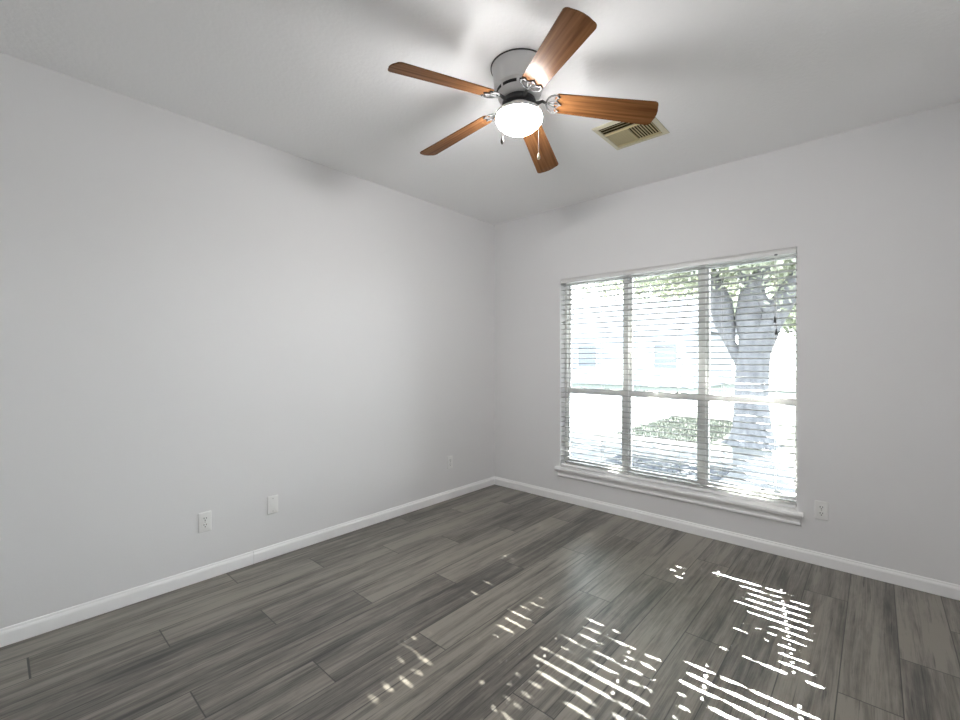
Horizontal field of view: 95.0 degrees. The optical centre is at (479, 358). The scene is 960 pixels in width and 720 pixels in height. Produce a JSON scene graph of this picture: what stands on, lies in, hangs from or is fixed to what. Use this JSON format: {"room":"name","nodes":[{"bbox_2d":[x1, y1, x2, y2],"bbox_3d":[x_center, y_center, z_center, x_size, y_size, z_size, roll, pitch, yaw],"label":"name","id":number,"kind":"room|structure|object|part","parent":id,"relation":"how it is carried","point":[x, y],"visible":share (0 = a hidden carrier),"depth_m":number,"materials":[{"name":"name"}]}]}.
{"room":"empty bedroom","nodes":[
{"label":"empty bedroom","id":0,"kind":"room"},
{"bbox_2d":[0,52,494,628],"bbox_3d":[-1.357,0.008,3.088,0.150,2.840,4.650,0,0,42],"label":"wall","id":1,"kind":"structure","parent":0,"point":[196,317],"depth_m":2.63,"materials":[{"name":"white paint"}]},
{"bbox_2d":[198,511,211,532],"bbox_3d":[-1.652,0.982,2.643,0.008,0.118,0.070,0,0,42],"label":"wall outlet","id":2,"kind":"object","parent":1,"relation":"attached to","point":[204,518],"visible":1,"depth_m":2.64,"materials":[{"name":"white plastic"}]},
{"bbox_2d":[0,476,494,647],"bbox_3d":[-1.297,1.286,3.034,0.013,0.081,4.350,0,0,42],"label":"baseboard","id":3,"kind":"structure","parent":1,"relation":"attached to","point":[30,628],"depth_m":2.62,"materials":[{"name":"white paint"}]},
{"bbox_2d":[267,495,277,514],"bbox_3d":[-1.384,0.977,2.941,0.007,0.118,0.070,0,0,42],"label":"wall plate","id":4,"kind":"object","parent":1,"relation":"attached to","point":[272,501],"visible":1,"depth_m":2.94,"materials":[{"name":"white plastic"}]},
{"bbox_2d":[447,456,452,468],"bbox_3d":[-0.283,0.983,4.164,0.008,0.118,0.070,0,0,42],"label":"wall outlet","id":5,"kind":"object","parent":1,"relation":"attached to","point":[449,458],"visible":1,"depth_m":4.16,"materials":[{"name":"white plastic"}]},
{"bbox_2d":[0,484,959,719],"bbox_3d":[-0.016,1.379,1.881,3.760,0.102,4.450,0,0,42],"label":"floor","id":6,"kind":"structure","parent":0,"point":[493,602],"depth_m":2.09,"materials":[{"name":"grey wood"}]},
{"bbox_2d":[0,0,959,224],"bbox_3d":[-0.016,-1.472,1.881,3.760,0.120,4.650,0,0,42],"label":"ceiling","id":7,"kind":"structure","parent":0,"point":[729,80],"depth_m":2.17,"materials":[{"name":"white paint"}]},
{"bbox_2d":[388,7,658,172],"bbox_3d":[0.152,-1.170,2.164,1.222,0.484,1.261,0,0,42],"label":"ceiling fan","id":8,"kind":"object","parent":7,"relation":"hanging from","point":[520,75],"visible":1,"depth_m":2.05,"materials":[{"name":"brown wood"}]},
{"bbox_3d":[-0.162,-1.211,1.921,0.487,0.081,0.132,0,0,-34],"label":"blade","id":9,"kind":"part","parent":8,"relation":"part of","materials":[{"name":"brown wood"}]},
{"bbox_3d":[-0.133,-1.207,2.396,0.488,0.087,0.138,0,0,42],"label":"blade","id":10,"kind":"part","parent":8,"relation":"part of","materials":[{"name":"brown wood"}]},
{"bbox_3d":[0.190,-1.136,2.139,0.225,0.083,0.225,0,0,42],"label":"lamp shade","id":11,"kind":"part","parent":8,"relation":"part of","materials":[{"name":"white glass"}]},
{"bbox_3d":[0.347,-1.204,2.521,0.132,0.092,0.486,0,0,20],"label":"blade","id":12,"kind":"part","parent":8,"relation":"part of","materials":[{"name":"brown wood"}]},
{"bbox_3d":[0.287,-1.206,1.737,0.132,0.090,0.486,0,0,-16],"label":"blade","id":13,"kind":"part","parent":8,"relation":"part of","materials":[{"name":"brown wood"}]},
{"bbox_3d":[0.601,-1.199,2.107,0.485,0.103,0.132,0,0,2],"label":"blade","id":14,"kind":"part","parent":8,"relation":"part of","materials":[{"name":"brown wood"}]},
{"bbox_2d":[592,117,669,149],"bbox_3d":[0.935,-1.405,2.728,0.344,0.015,0.364,0,0,42],"label":"ceiling vent","id":15,"kind":"object","parent":7,"relation":"in","point":[620,135],"visible":0.88,"depth_m":2.73,"materials":[{"name":"beige metal"}]},
{"bbox_2d":[495,102,959,584],"bbox_3d":[1.490,0.008,3.553,3.460,2.840,0.150,0,0,42],"label":"wall","id":16,"kind":"structure","parent":0,"point":[871,214],"depth_m":2.79,"materials":[{"name":"white paint"}]},
{"bbox_2d":[565,276,625,472],"bbox_3d":[1.051,0.135,4.005,0.600,1.750,0.065,0,0,42],"label":"window","id":17,"kind":"structure","parent":16,"relation":"in","point":[568,372],"depth_m":4.09,"materials":[{"name":"white plastic"}]},
{"bbox_3d":[1.044,0.632,3.998,0.556,0.706,0.025,0,0,42],"label":"sash","id":18,"kind":"part","parent":17,"relation":"part of","materials":[{"name":"glass"}]},
{"bbox_3d":[1.062,-0.196,4.017,0.556,1.038,0.023,0,0,42],"label":"sash","id":19,"kind":"part","parent":17,"relation":"part of","materials":[{"name":"white plastic"}]},
{"bbox_2d":[626,266,701,486],"bbox_3d":[1.500,0.135,3.601,0.609,1.750,0.065,0,0,42],"label":"window","id":20,"kind":"structure","parent":16,"relation":"in","point":[629,378],"depth_m":3.63,"materials":[{"name":"white plastic"}]},
{"bbox_3d":[1.494,0.632,3.594,0.565,0.706,0.025,0,0,42],"label":"sash","id":21,"kind":"part","parent":20,"relation":"part of","materials":[{"name":"glass"}]},
{"bbox_3d":[1.511,-0.196,3.613,0.565,1.038,0.023,0,0,42],"label":"sash","id":22,"kind":"part","parent":20,"relation":"part of","materials":[{"name":"white plastic"}]},
{"bbox_2d":[554,465,802,517],"bbox_3d":[1.436,1.024,3.528,1.878,0.028,0.130,0,0,42],"label":"window sill","id":23,"kind":"structure","parent":16,"relation":"attached to","point":[784,510],"depth_m":3.34,"materials":[{"name":"white paint"}]},
{"bbox_2d":[557,470,799,524],"bbox_3d":[1.416,1.066,3.505,1.845,0.059,0.020,0,0,42],"label":"trim","id":24,"kind":"structure","parent":16,"relation":"attached to","point":[695,500],"depth_m":3.34,"materials":[{"name":"white paint"}]},
{"bbox_2d":[495,476,959,600],"bbox_3d":[1.435,1.286,3.493,3.460,0.081,0.013,0,0,42],"label":"baseboard","id":25,"kind":"structure","parent":16,"relation":"attached to","point":[929,585],"depth_m":3.03,"materials":[{"name":"white paint"}]},
{"bbox_2d":[702,254,796,503],"bbox_3d":[1.950,0.135,3.196,0.602,1.750,0.065,0,0,42],"label":"window","id":26,"kind":"structure","parent":16,"relation":"in","point":[704,325],"depth_m":3.34,"materials":[{"name":"white plastic"}]},
{"bbox_2d":[560,247,796,508],"bbox_3d":[1.439,0.131,3.532,1.802,1.734,0.081,0,0,42],"label":"blind","id":27,"kind":"object","parent":26,"relation":"attached to","point":[788,251],"visible":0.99,"depth_m":3.40,"materials":[{"name":"white plastic"}]},
{"bbox_3d":[1.082,0.140,3.868,0.005,1.686,0.057,0,0,42],"label":"ladder cord","id":28,"kind":"part","parent":27,"relation":"part of","materials":[{"name":"white fabric"}]},
{"bbox_3d":[1.314,0.140,3.659,0.005,1.686,0.057,0,0,42],"label":"ladder cord","id":29,"kind":"part","parent":27,"relation":"part of","materials":[{"name":"white fabric"}]},
{"bbox_3d":[1.554,0.140,3.443,0.005,1.686,0.057,0,0,42],"label":"ladder cord","id":30,"kind":"part","parent":27,"relation":"part of","materials":[{"name":"white fabric"}]},
{"bbox_3d":[1.446,0.988,3.540,1.798,0.019,0.048,0,0,42],"label":"rail","id":31,"kind":"part","parent":27,"relation":"part of","materials":[{"name":"white paint"}]},
{"bbox_3d":[1.948,0.632,3.184,0.570,0.706,0.025,0,0,42],"label":"sash","id":32,"kind":"part","parent":26,"relation":"part of","materials":[{"name":"glass"}]},
{"bbox_3d":[1.965,-0.196,3.204,0.570,1.038,0.023,0,0,42],"label":"sash","id":33,"kind":"part","parent":26,"relation":"part of","materials":[{"name":"white plastic"}]},
{"bbox_2d":[815,500,827,520],"bbox_3d":[2.187,0.974,2.819,0.070,0.118,0.008,0,0,42],"label":"wall outlet","id":34,"kind":"object","parent":16,"relation":"attached to","point":[821,507],"visible":1,"depth_m":2.82,"materials":[{"name":"white plastic"}]},
{"label":"outside","id":35,"kind":"structure","parent":0,"visible":0},
{"bbox_2d":[572,370,795,454],"bbox_3d":[16.558,1.628,30.354,70.000,0.300,59.849,0,0,42],"label":"ground","id":36,"kind":"structure","parent":35,"point":[776,382],"depth_m":19.12,"materials":[{"name":"white concrete"}]},
{"bbox_2d":[570,445,621,462],"bbox_3d":[-3.217,1.520,9.804,12.100,0.116,2.835,0,0,42],"label":"patio","id":37,"kind":"structure","parent":36,"relation":"on","point":[571,449],"depth_m":6.70,"materials":[{"name":"concrete"}]},
{"bbox_2d":[570,404,683,432],"bbox_3d":[2.326,1.520,11.815,4.650,0.115,4.430,0,0,42],"label":"driveway","id":38,"kind":"structure","parent":36,"relation":"on","point":[644,416],"depth_m":11.10,"materials":[{"name":"concrete"}]},
{"bbox_2d":[572,297,737,388],"bbox_3d":[9.539,-1.022,27.488,10.200,5.000,7.740,0,0,42],"label":"house","id":39,"kind":"structure","parent":36,"relation":"on","point":[654,363],"depth_m":24.18,"materials":[{"name":"grey"}]},
{"bbox_3d":[6.204,-0.122,25.428,1.120,1.220,0.015,0,0,42],"label":"pane","id":40,"kind":"part","parent":39,"relation":"part of","materials":[{"name":"grey"}]},
{"bbox_3d":[7.871,0.378,23.917,0.900,2.200,0.060,0,0,42],"label":"door","id":41,"kind":"part","parent":39,"relation":"part of","materials":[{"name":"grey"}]},
{"bbox_3d":[9.474,-0.122,22.484,1.120,1.220,0.015,0,0,42],"label":"pane","id":42,"kind":"part","parent":39,"relation":"part of","materials":[{"name":"grey"}]},
{"bbox_2d":[600,455,729,482],"bbox_3d":[1.824,1.520,5.240,1.480,0.115,2.795,0,0,42],"label":"planting bed","id":43,"kind":"object","parent":36,"relation":"on","point":[693,468],"visible":0.14,"depth_m":5.90,"materials":[{"name":"brown soil"}]},
{"bbox_2d":[605,455,724,481],"bbox_3d":[1.991,1.431,5.433,1.466,0.070,2.254,0,0,42],"label":"ground cover","id":44,"kind":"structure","parent":43,"relation":"on","point":[620,455],"depth_m":5.98,"materials":[{"name":"grey plant"}]},
{"bbox_2d":[616,415,732,444],"bbox_3d":[4.401,1.446,9.309,1.754,0.070,3.451,0,0,42],"label":"grass","id":45,"kind":"structure","parent":36,"relation":"on","point":[660,423],"depth_m":9.07,"materials":[{"name":"green plant"}]},
{"bbox_2d":[573,258,795,450],"bbox_3d":[5.156,-2.110,8.558,7.590,7.376,6.102,0,0,42],"label":"shade tree","id":46,"kind":"object","parent":36,"relation":"on","point":[746,381],"visible":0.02,"depth_m":7.37,"materials":[{"name":"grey plant"}]},
{"bbox_3d":[5.153,-3.244,8.557,7.583,5.109,6.079,0,0,42],"label":"crown","id":47,"kind":"part","parent":46,"relation":"part of","materials":[{"name":"green plant"}]},
{"bbox_2d":[658,274,738,313],"bbox_3d":[16.647,-2.700,33.532,6.538,8.459,6.565,0,0,42],"label":"tree","id":48,"kind":"object","parent":36,"relation":"on","point":[737,292],"visible":0.06,"depth_m":31.96,"materials":[{"name":"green plant"}]},
{"bbox_2d":[716,469,794,495],"bbox_3d":[4.030,1.520,3.281,4.400,0.116,2.835,0,0,42],"label":"patio","id":49,"kind":"structure","parent":36,"relation":"on","point":[731,474],"depth_m":5.23,"materials":[{"name":"concrete"}]},
{"bbox_2d":[766,287,795,336],"bbox_3d":[19.041,-2.179,24.667,5.516,7.416,5.433,0,0,-31],"label":"tree","id":50,"kind":"object","parent":36,"relation":"on","point":[788,321],"visible":0.04,"depth_m":25.28,"materials":[{"name":"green plant"}]},
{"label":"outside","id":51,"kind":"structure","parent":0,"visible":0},
{"bbox_2d":[570,428,794,477],"bbox_3d":[0.821,1.518,9.133,45.000,0.120,1.550,0,0,42],"label":"sidewalk","id":52,"kind":"structure","parent":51,"point":[684,449],"depth_m":6.82,"materials":[{"name":"concrete"}]},
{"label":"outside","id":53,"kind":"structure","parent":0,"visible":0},
{"bbox_2d":[570,393,794,421],"bbox_3d":[4.633,1.523,17.105,70.000,0.110,6.500,0,0,42],"label":"street","id":54,"kind":"structure","parent":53,"point":[590,396],"depth_m":14.04,"materials":[{"name":"grey asphalt"}]}
]}

